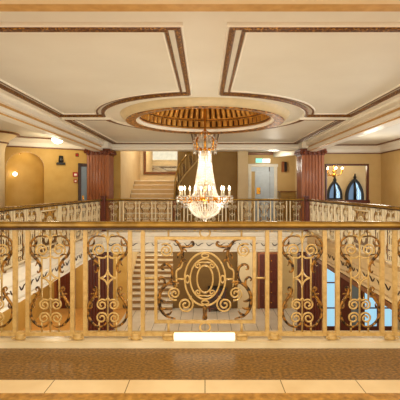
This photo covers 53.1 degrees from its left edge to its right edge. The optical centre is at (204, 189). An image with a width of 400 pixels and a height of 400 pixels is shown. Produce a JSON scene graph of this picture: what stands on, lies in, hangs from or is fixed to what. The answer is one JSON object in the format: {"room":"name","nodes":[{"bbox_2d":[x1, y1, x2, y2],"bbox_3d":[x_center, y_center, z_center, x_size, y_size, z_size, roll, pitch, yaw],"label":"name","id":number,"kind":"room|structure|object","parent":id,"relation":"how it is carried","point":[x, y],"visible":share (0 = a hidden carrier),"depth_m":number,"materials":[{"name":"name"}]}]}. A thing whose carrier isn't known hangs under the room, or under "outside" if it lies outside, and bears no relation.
{"room":"theater lobby balcony","nodes":[
{"label":"theater lobby balcony","id":0,"kind":"room"},
{"bbox_2d":[0,130,18,240],"bbox_3d":[-5.620,-0.100,10.550,1.320,2.840,1.320,0,0,0],"label":"wall","id":1,"kind":"structure","parent":0,"point":[4,137],"depth_m":10.49,"materials":[{"name":"beige paint"}]},
{"bbox_2d":[0,130,19,144],"bbox_3d":[-5.620,-1.360,10.550,1.360,0.280,1.360,0,0,0],"label":"trim","id":2,"kind":"structure","parent":1,"relation":"attached to","point":[8,132],"depth_m":10.36,"materials":[{"name":"brown wood"}]},
{"bbox_2d":[0,285,48,330],"bbox_3d":[-6.225,3.270,9.985,0.150,2.900,11.970,0,0,0],"label":"wall","id":3,"kind":"structure","parent":0,"point":[37,310],"depth_m":13.55,"materials":[{"name":"beige paint"}]},
{"bbox_2d":[5,147,86,235],"bbox_3d":[-4.956,-0.100,11.980,2.733,2.840,0.404,0,0,-30],"label":"wall","id":4,"kind":"structure","parent":0,"point":[38,180],"depth_m":11.97,"materials":[{"name":"paint"}]},
{"bbox_2d":[6,136,83,150],"bbox_3d":[-4.787,-1.371,11.688,2.733,0.291,0.270,0,0,-30],"label":"rail","id":5,"kind":"object","parent":4,"relation":"attached to","point":[19,136],"visible":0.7,"depth_m":11.65,"materials":[{"name":"brown wood"}]},
{"bbox_2d":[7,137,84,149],"bbox_3d":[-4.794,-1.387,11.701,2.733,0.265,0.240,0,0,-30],"label":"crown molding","id":6,"kind":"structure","parent":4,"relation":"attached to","point":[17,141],"depth_m":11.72,"materials":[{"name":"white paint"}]},
{"bbox_2d":[56,156,64,164],"bbox_3d":[-4.327,-0.897,12.019,0.250,0.270,0.148,0,0,-30],"label":"wall sconce","id":7,"kind":"object","parent":4,"relation":"attached to","point":[60,161],"visible":1,"depth_m":11.97,"materials":[{"name":"black metal"}]},
{"bbox_2d":[78,163,86,231],"bbox_3d":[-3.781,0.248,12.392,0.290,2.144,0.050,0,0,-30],"label":"door","id":8,"kind":"structure","parent":4,"relation":"in","point":[82,167],"depth_m":12.38,"materials":[{"name":"grey wood"}]},
{"bbox_2d":[51,252,126,307],"bbox_3d":[-5.560,3.270,16.035,4.880,2.900,0.130,0,0,0],"label":"wall","id":9,"kind":"structure","parent":0,"point":[121,277],"depth_m":15.97,"materials":[{"name":"beige paint"}]},
{"bbox_2d":[54,268,75,308],"bbox_3d":[-5.563,3.676,15.915,0.838,2.088,0.070,0,0,0],"label":"double door","id":10,"kind":"structure","parent":9,"relation":"in","point":[64,280],"depth_m":15.89,"materials":[{"name":"brown wood"}]},
{"bbox_2d":[114,151,120,220],"bbox_3d":[-3.255,-0.780,13.385,0.850,4.200,0.130,0,0,0],"label":"wall","id":11,"kind":"structure","parent":0,"point":[117,158],"depth_m":13.32,"materials":[{"name":"yellow paint"}]},
{"bbox_2d":[121,151,139,220],"bbox_3d":[-2.890,-0.780,15.475,0.120,4.200,4.050,0,0,0],"label":"wall","id":12,"kind":"structure","parent":0,"point":[130,160],"depth_m":14.80,"materials":[{"name":"beige paint"}]},
{"bbox_2d":[127,252,138,298],"bbox_3d":[-3.180,3.270,17.550,0.120,2.900,2.900,0,0,0],"label":"wall","id":13,"kind":"structure","parent":0,"point":[134,254],"depth_m":17.21,"materials":[{"name":"beige paint"}]},
{"bbox_2d":[140,151,176,180],"bbox_3d":[-1.675,-0.780,17.560,2.550,4.200,0.120,0,0,0],"label":"wall","id":14,"kind":"structure","parent":0,"point":[142,176],"depth_m":17.50,"materials":[{"name":"beige paint"}]},
{"bbox_2d":[143,151,177,174],"bbox_3d":[-1.887,-1.298,17.455,1.592,1.243,0.070,0,0,0],"label":"wall mirror","id":15,"kind":"object","parent":14,"relation":"attached to","point":[154,162],"visible":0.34,"depth_m":17.46,"materials":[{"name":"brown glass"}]},
{"bbox_2d":[21,308,296,330],"bbox_3d":[0.000,4.814,11.350,16.000,0.212,15.300,0,0,0],"label":"floor","id":16,"kind":"structure","parent":0,"point":[195,313],"depth_m":14.58,"materials":[{"name":"tile"}]},
{"bbox_2d":[88,252,113,330],"bbox_3d":[-3.360,3.305,12.850,0.855,2.830,0.770,0,0,0],"label":"column","id":17,"kind":"structure","parent":16,"relation":"on","point":[92,277],"depth_m":12.56,"materials":[{"name":"brown wood"}]},
{"bbox_2d":[127,253,172,309],"bbox_3d":[-2.200,3.845,17.308,1.834,1.750,3.285,0,0,0],"label":"staircase","id":18,"kind":"structure","parent":16,"relation":"on","point":[149,257],"depth_m":16.86,"materials":[{"name":"stone"}]},
{"bbox_2d":[208,286,226,311],"bbox_3d":[0.471,4.270,15.690,0.720,0.900,0.480,0,0,0],"label":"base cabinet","id":19,"kind":"object","parent":16,"relation":"on","point":[214,288],"visible":0.61,"depth_m":15.46,"materials":[{"name":"brown wood"}]},
{"bbox_2d":[296,252,321,330],"bbox_3d":[3.360,3.305,12.850,0.835,2.830,0.770,0,0,0],"label":"column","id":20,"kind":"structure","parent":16,"relation":"on","point":[316,277],"depth_m":12.57,"materials":[{"name":"brown wood"}]},
{"bbox_2d":[0,12,399,143],"bbox_3d":[0.000,-1.570,4.950,16.000,0.100,16.900,0,0,0],"label":"ceiling","id":21,"kind":"structure","parent":0,"point":[67,72],"depth_m":4.92,"materials":[{"name":"paint"}]},
{"bbox_2d":[0,89,104,150],"bbox_3d":[-3.290,-1.355,4.430,0.400,0.330,15.860,0,0,0],"label":"trim","id":22,"kind":"structure","parent":21,"relation":"attached to","point":[14,110],"depth_m":7.85,"materials":[{"name":"white paint"}]},
{"bbox_2d":[52,138,61,143],"bbox_3d":[-4.056,-1.395,11.000,0.310,0.250,0.310,0,0,0],"label":"lamp","id":23,"kind":"object","parent":21,"relation":"attached to","point":[57,141],"visible":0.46,"depth_m":10.89,"materials":[{"name":"beige"}]},
{"bbox_2d":[0,22,191,116],"bbox_3d":[-1.605,-1.495,5.880,2.806,0.050,4.516,0,0,0],"label":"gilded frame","id":24,"kind":"object","parent":21,"relation":"attached to","point":[5,27],"visible":1,"depth_m":3.81,"materials":[{"name":"white paint"}]},
{"bbox_2d":[62,118,197,143],"bbox_3d":[-1.605,-1.495,10.660,2.806,0.050,4.516,0,0,0],"label":"molding","id":25,"kind":"structure","parent":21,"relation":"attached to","point":[68,120],"depth_m":9.93,"materials":[{"name":"white paint"}]},
{"bbox_2d":[0,4,399,11],"bbox_3d":[0.000,-1.452,3.085,6.000,0.137,0.230,0,0,0],"label":"crown molding","id":26,"kind":"structure","parent":21,"relation":"attached to","point":[3,7],"depth_m":3.04,"materials":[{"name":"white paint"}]},
{"bbox_2d":[0,0,399,3],"bbox_3d":[0.000,-1.450,-0.265,6.000,0.140,6.470,0,0,0],"label":"beam","id":27,"kind":"structure","parent":21,"relation":"attached to","point":[1,1],"depth_m":2.94,"materials":[{"name":"beige paint"}]},
{"bbox_2d":[120,97,289,133],"bbox_3d":[0.000,-1.779,8.270,3.440,0.802,3.440,0,0,0],"label":"dome","id":28,"kind":"object","parent":21,"relation":"attached to","point":[173,115],"visible":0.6,"depth_m":8.84,"materials":[{"name":"gold metal"}]},
{"bbox_2d":[176,109,232,220],"bbox_3d":[0.000,-0.715,8.270,1.189,2.881,1.170,0,0,0],"label":"chandelier","id":29,"kind":"object","parent":28,"relation":"hanging from","point":[204,174],"visible":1,"depth_m":8.13,"materials":[{"name":"glass"}]},
{"bbox_2d":[101,141,326,150],"bbox_3d":[0.000,-1.407,12.883,7.700,0.225,1.035,0,0,0],"label":"trim","id":30,"kind":"structure","parent":21,"relation":"attached to","point":[117,147],"depth_m":12.86,"materials":[{"name":"white paint"}]},
{"bbox_2d":[212,118,347,143],"bbox_3d":[1.605,-1.495,10.660,2.806,0.050,4.516,0,0,0],"label":"ceiling molding","id":31,"kind":"structure","parent":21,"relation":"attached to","point":[298,120],"depth_m":9.92,"materials":[{"name":"white paint"}]},
{"bbox_2d":[218,22,399,116],"bbox_3d":[1.605,-1.495,5.880,2.806,0.050,4.516,0,0,0],"label":"molding","id":32,"kind":"structure","parent":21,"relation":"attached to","point":[246,27],"depth_m":3.83,"materials":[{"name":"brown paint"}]},
{"bbox_2d":[305,94,399,150],"bbox_3d":[3.290,-1.355,4.430,0.400,0.330,15.860,0,0,0],"label":"trim","id":33,"kind":"structure","parent":21,"relation":"attached to","point":[385,114],"depth_m":8.16,"materials":[{"name":"white paint"}]},
{"bbox_2d":[0,393,399,399],"bbox_3d":[0.000,1.570,-0.450,16.000,0.500,6.100,0,0,0],"label":"floor","id":34,"kind":"structure","parent":0,"point":[3,396],"depth_m":2.56,"materials":[{"name":"orange stone"}]},
{"bbox_2d":[0,233,399,379],"bbox_3d":[0.000,1.570,7.540,16.000,0.500,9.520,0,0,0],"label":"floor","id":35,"kind":"structure","parent":0,"point":[15,363],"depth_m":3.04,"materials":[{"name":"brown stone"}]},
{"bbox_2d":[0,232,103,312],"bbox_3d":[-3.172,1.580,7.910,0.175,0.620,8.580,0,0,0],"label":"trim","id":36,"kind":"structure","parent":35,"relation":"attached to","point":[7,277],"depth_m":7.70,"materials":[{"name":"white paint"}]},
{"bbox_2d":[0,244,101,300],"bbox_3d":[-3.111,1.659,7.946,0.031,0.092,8.220,0,0,0],"label":"trim","id":37,"kind":"structure","parent":36,"relation":"attached to","point":[101,244],"depth_m":7.82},
{"bbox_2d":[0,199,102,271],"bbox_3d":[-3.160,0.768,7.860,0.090,1.004,8.660,0,0,0],"label":"balustrade","id":38,"kind":"object","parent":36,"relation":"on","point":[92,211],"visible":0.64,"depth_m":8.07,"materials":[{"name":"gold metal"}]},
{"bbox_2d":[0,336,399,347],"bbox_3d":[0.000,1.296,3.478,6.640,0.048,0.285,0,0,0],"label":"kerb","id":39,"kind":"object","parent":35,"relation":"on","point":[5,341],"visible":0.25,"depth_m":3.34,"materials":[{"name":"stone"}]},
{"bbox_2d":[0,221,399,340],"bbox_3d":[0.000,0.770,3.419,6.200,1.004,0.113,0,0,0],"label":"balustrade","id":40,"kind":"object","parent":39,"relation":"on","point":[168,335],"visible":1,"depth_m":3.42,"materials":[{"name":"gold metal"}]},
{"bbox_2d":[173,332,235,341],"bbox_3d":[-0.005,1.234,3.351,0.520,0.076,0.028,0,0,0],"label":"strip light","id":41,"kind":"object","parent":39,"relation":"on","point":[178,336],"visible":1,"depth_m":3.34,"materials":[{"name":"plastic"}]},
{"bbox_2d":[306,232,399,302],"bbox_3d":[3.172,1.580,7.910,0.175,0.620,8.580,0,0,0],"label":"trim","id":42,"kind":"structure","parent":35,"relation":"attached to","point":[310,240],"depth_m":7.92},
{"bbox_2d":[306,253,399,314],"bbox_3d":[3.170,1.936,7.910,0.180,0.088,8.580,0,0,0],"label":"trim","id":43,"kind":"structure","parent":42,"relation":"attached to","point":[388,304],"depth_m":8.30,"materials":[{"name":"brown wood"}]},
{"bbox_2d":[307,199,399,267],"bbox_3d":[3.160,0.768,7.860,0.090,1.004,8.660,0,0,0],"label":"balustrade","id":44,"kind":"object","parent":42,"relation":"on","point":[371,216],"visible":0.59,"depth_m":8.45,"materials":[{"name":"gold metal"}]},
{"bbox_2d":[309,246,399,294],"bbox_3d":[3.113,1.659,7.946,0.031,0.092,8.220,0,0,0],"label":"trim","id":45,"kind":"structure","parent":42,"relation":"attached to","point":[309,246],"depth_m":8.16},
{"bbox_2d":[0,380,399,392],"bbox_3d":[0.000,1.570,2.690,16.000,0.500,0.180,0,0,0],"label":"tile","id":46,"kind":"structure","parent":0,"point":[6,386],"depth_m":2.69,"materials":[{"name":"beige tile"}]},
{"bbox_2d":[178,151,236,220],"bbox_3d":[0.135,-0.780,14.600,2.230,4.200,0.200,0,0,0],"label":"wall","id":47,"kind":"structure","parent":0,"point":[224,163],"depth_m":14.50,"materials":[{"name":"brown paint"}]},
{"bbox_2d":[237,151,247,220],"bbox_3d":[1.350,-0.100,14.450,0.360,2.840,0.500,0,0,0],"label":"wall","id":48,"kind":"structure","parent":0,"point":[242,156],"depth_m":14.20,"materials":[{"name":"beige paint"}]},
{"bbox_2d":[238,252,251,308],"bbox_3d":[1.660,3.270,15.975,0.720,2.900,0.250,0,0,0],"label":"wall pier","id":49,"kind":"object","parent":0,"point":[243,273],"visible":0.29,"depth_m":15.85,"materials":[{"name":"beige paint"}]},
{"bbox_2d":[173,155,365,307],"bbox_3d":[3.360,1.600,16.060,9.280,6.240,0.180,0,0,0],"label":"wall","id":50,"kind":"structure","parent":0,"point":[204,276],"depth_m":15.97,"materials":[{"name":"beige paint"}]},
{"bbox_2d":[248,152,272,154],"bbox_3d":[2.640,-1.455,15.970,2.220,0.110,0.060,0,0,0],"label":"trim","id":51,"kind":"structure","parent":50,"relation":"attached to","point":[249,153],"depth_m":15.96,"materials":[{"name":"brown wood"}]},
{"bbox_2d":[255,158,269,162],"bbox_3d":[2.305,-1.173,15.965,0.600,0.200,0.070,0,0,0],"label":"exit sign","id":52,"kind":"object","parent":50,"relation":"attached to","point":[257,160],"visible":1,"depth_m":15.93,"materials":[{"name":"teal"}]},
{"bbox_2d":[248,164,277,220],"bbox_3d":[2.300,0.140,15.938,1.220,2.360,0.105,0,0,0],"label":"door","id":53,"kind":"structure","parent":50,"relation":"in","point":[262,178],"depth_m":15.95,"materials":[{"name":"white paint"}]},
{"bbox_2d":[257,252,277,308],"bbox_3d":[2.562,3.596,15.896,0.938,2.248,0.108,0,0,0],"label":"double door","id":54,"kind":"structure","parent":50,"relation":"in","point":[273,256],"depth_m":15.88,"materials":[{"name":"brown wood"}]},
{"bbox_2d":[281,162,286,171],"bbox_3d":[3.145,-0.917,15.900,0.190,0.400,0.200,0,0,0],"label":"wall speaker","id":55,"kind":"object","parent":50,"relation":"attached to","point":[283,164],"visible":1,"depth_m":15.81,"materials":[{"name":"brown wood"}]},
{"bbox_2d":[284,162,286,171],"bbox_3d":[3.188,-0.917,15.810,0.105,0.380,0.020,0,0,0],"label":"grille","id":56,"kind":"object","parent":55,"relation":"attached to","point":[285,163],"depth_m":15.80,"materials":[{"name":"black metal"}]},
{"bbox_2d":[327,176,342,199],"bbox_3d":[5.144,-0.085,15.865,0.598,0.928,0.170,0,0,0],"label":"pointed window","id":57,"kind":"structure","parent":50,"relation":"in","point":[334,192],"depth_m":15.84,"materials":[{"name":"blue glass"}]},
{"bbox_2d":[345,174,363,199],"bbox_3d":[5.941,-0.105,15.867,0.718,1.087,0.175,0,0,0],"label":"pointed window","id":58,"kind":"structure","parent":50,"relation":"in","point":[354,191],"depth_m":15.85,"materials":[{"name":"blue glass"}]},
{"bbox_2d":[324,154,380,220],"bbox_3d":[4.900,-0.100,13.675,2.300,2.840,0.150,0,0,0],"label":"wall","id":59,"kind":"structure","parent":0,"point":[374,160],"depth_m":13.60,"materials":[{"name":"paint"}]},
{"bbox_2d":[325,164,369,202],"bbox_3d":[4.819,-0.221,13.605,1.519,1.326,0.190,0,0,0],"label":"frame","id":60,"kind":"object","parent":59,"relation":"attached to","point":[367,200],"visible":0.9,"depth_m":13.55,"materials":[{"name":"brown wood"}]},
{"bbox_2d":[381,150,399,230],"bbox_3d":[6.055,-0.100,5.050,0.150,2.840,17.100,0,0,0],"label":"wall","id":61,"kind":"structure","parent":0,"point":[390,161],"depth_m":12.89,"materials":[{"name":"beige paint"}]},
{"bbox_2d":[325,138,399,153],"bbox_3d":[4.890,-1.387,11.300,2.180,0.265,4.600,0,0,0],"label":"crown molding","id":62,"kind":"structure","parent":61,"relation":"attached to","point":[394,145],"depth_m":13.50,"materials":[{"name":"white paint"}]},
{"bbox_3d":[3.550,-1.570,16.200,8.900,0.100,5.600,0,0,0],"label":"ceiling","id":63,"kind":"structure","parent":0,"visible":0},
{"bbox_2d":[273,151,294,156],"bbox_3d":[3.097,-1.390,14.700,0.255,0.255,1.577,0,0,-27],"label":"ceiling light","id":64,"kind":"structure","parent":63,"relation":"attached to","point":[275,153],"depth_m":14.85,"materials":[{"name":"white paint"}]},
{"bbox_2d":[327,166,342,176],"bbox_3d":[4.788,-1.000,14.885,0.719,1.040,0.706,0,0,0],"label":"chandelier","id":65,"kind":"object","parent":63,"relation":"hanging from","point":[333,171],"visible":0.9,"depth_m":14.84,"materials":[{"name":"gold metal"}]},
{"bbox_3d":[0.000,1.570,15.150,16.000,0.500,5.700,0,0,0],"label":"floor","id":66,"kind":"structure","parent":0,"visible":0},
{"bbox_2d":[84,149,116,230],"bbox_3d":[-3.330,0.018,12.760,0.855,2.603,0.830,0,0,0],"label":"column","id":67,"kind":"structure","parent":66,"relation":"on","point":[100,164],"depth_m":12.44,"materials":[{"name":"brown wood"}]},
{"bbox_2d":[124,180,177,220],"bbox_3d":[-1.990,0.470,15.475,1.640,1.700,4.010,0,0,0],"label":"staircase","id":68,"kind":"structure","parent":66,"relation":"on","point":[142,189],"depth_m":15.12,"materials":[{"name":"stone"}]},
{"bbox_2d":[173,151,198,220],"bbox_3d":[-0.673,-0.202,14.200,0.939,3.043,0.120,0,0,0],"label":"stair railing","id":69,"kind":"object","parent":66,"relation":"on","point":[185,156],"visible":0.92,"depth_m":14.18,"materials":[{"name":"gold metal"}]},
{"bbox_2d":[100,231,309,251],"bbox_3d":[0.000,1.580,12.252,6.480,0.620,0.175,0,0,0],"label":"trim","id":70,"kind":"structure","parent":66,"relation":"attached to","point":[136,235],"depth_m":12.18,"materials":[{"name":"white paint"}]},
{"bbox_2d":[100,196,105,231],"bbox_3d":[-3.120,0.725,12.280,0.150,1.090,0.150,0,0,0],"label":"newel post","id":71,"kind":"object","parent":70,"relation":"on","point":[103,202],"visible":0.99,"depth_m":12.22,"materials":[{"name":"brown wood"}]},
{"bbox_2d":[106,199,303,231],"bbox_3d":[0.000,0.768,12.260,6.040,1.004,0.090,0,0,0],"label":"balustrade","id":72,"kind":"object","parent":70,"relation":"on","point":[113,200],"visible":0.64,"depth_m":12.25,"materials":[{"name":"gold metal"}]},
{"bbox_2d":[109,243,300,245],"bbox_3d":[-0.004,1.661,12.192,5.916,0.094,0.032,0,0,0],"label":"trim","id":73,"kind":"structure","parent":70,"relation":"attached to","point":[114,243],"depth_m":12.19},
{"bbox_2d":[304,196,309,231],"bbox_3d":[3.120,0.725,12.280,0.150,1.090,0.150,0,0,0],"label":"newel post","id":74,"kind":"object","parent":70,"relation":"on","point":[306,202],"visible":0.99,"depth_m":12.22,"materials":[{"name":"brown wood"}]},
{"bbox_2d":[278,191,296,220],"bbox_3d":[3.194,0.679,15.595,0.640,1.282,0.490,0,0,0],"label":"cabinet","id":75,"kind":"object","parent":66,"relation":"on","point":[281,194],"visible":0.63,"depth_m":15.37,"materials":[{"name":"brown wood"}]},
{"bbox_2d":[294,149,326,230],"bbox_3d":[3.360,0.018,12.780,0.875,2.603,0.830,0,0,0],"label":"column","id":76,"kind":"structure","parent":66,"relation":"on","point":[310,164],"depth_m":12.46,"materials":[{"name":"brown wood"}]},
{"bbox_3d":[5.100,2.020,13.450,2.800,0.400,0.100,0,0,0],"label":"wall","id":77,"kind":"structure","parent":0,"visible":0},
{"bbox_2d":[327,269,334,330],"bbox_3d":[4.154,3.470,13.398,0.704,2.500,0.124,0,0,0],"label":"glazed door","id":78,"kind":"structure","parent":77,"relation":"in","point":[330,275],"depth_m":13.41,"materials":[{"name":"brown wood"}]},
{"bbox_2d":[340,277,362,330],"bbox_3d":[4.899,3.470,13.398,0.754,2.500,0.124,0,0,0],"label":"glazed door","id":79,"kind":"structure","parent":77,"relation":"in","point":[346,310],"depth_m":13.37,"materials":[{"name":"brown wood"}]},
{"bbox_2d":[363,292,378,330],"bbox_3d":[5.588,3.470,13.398,0.615,2.500,0.124,0,0,0],"label":"glazed door","id":80,"kind":"structure","parent":77,"relation":"in","point":[372,310],"depth_m":13.41,"materials":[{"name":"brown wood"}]},
{"bbox_2d":[385,306,391,330],"bbox_3d":[6.267,3.470,13.398,0.732,2.500,0.124,0,0,0],"label":"glazed door","id":81,"kind":"structure","parent":77,"relation":"in","point":[388,312],"depth_m":13.41,"materials":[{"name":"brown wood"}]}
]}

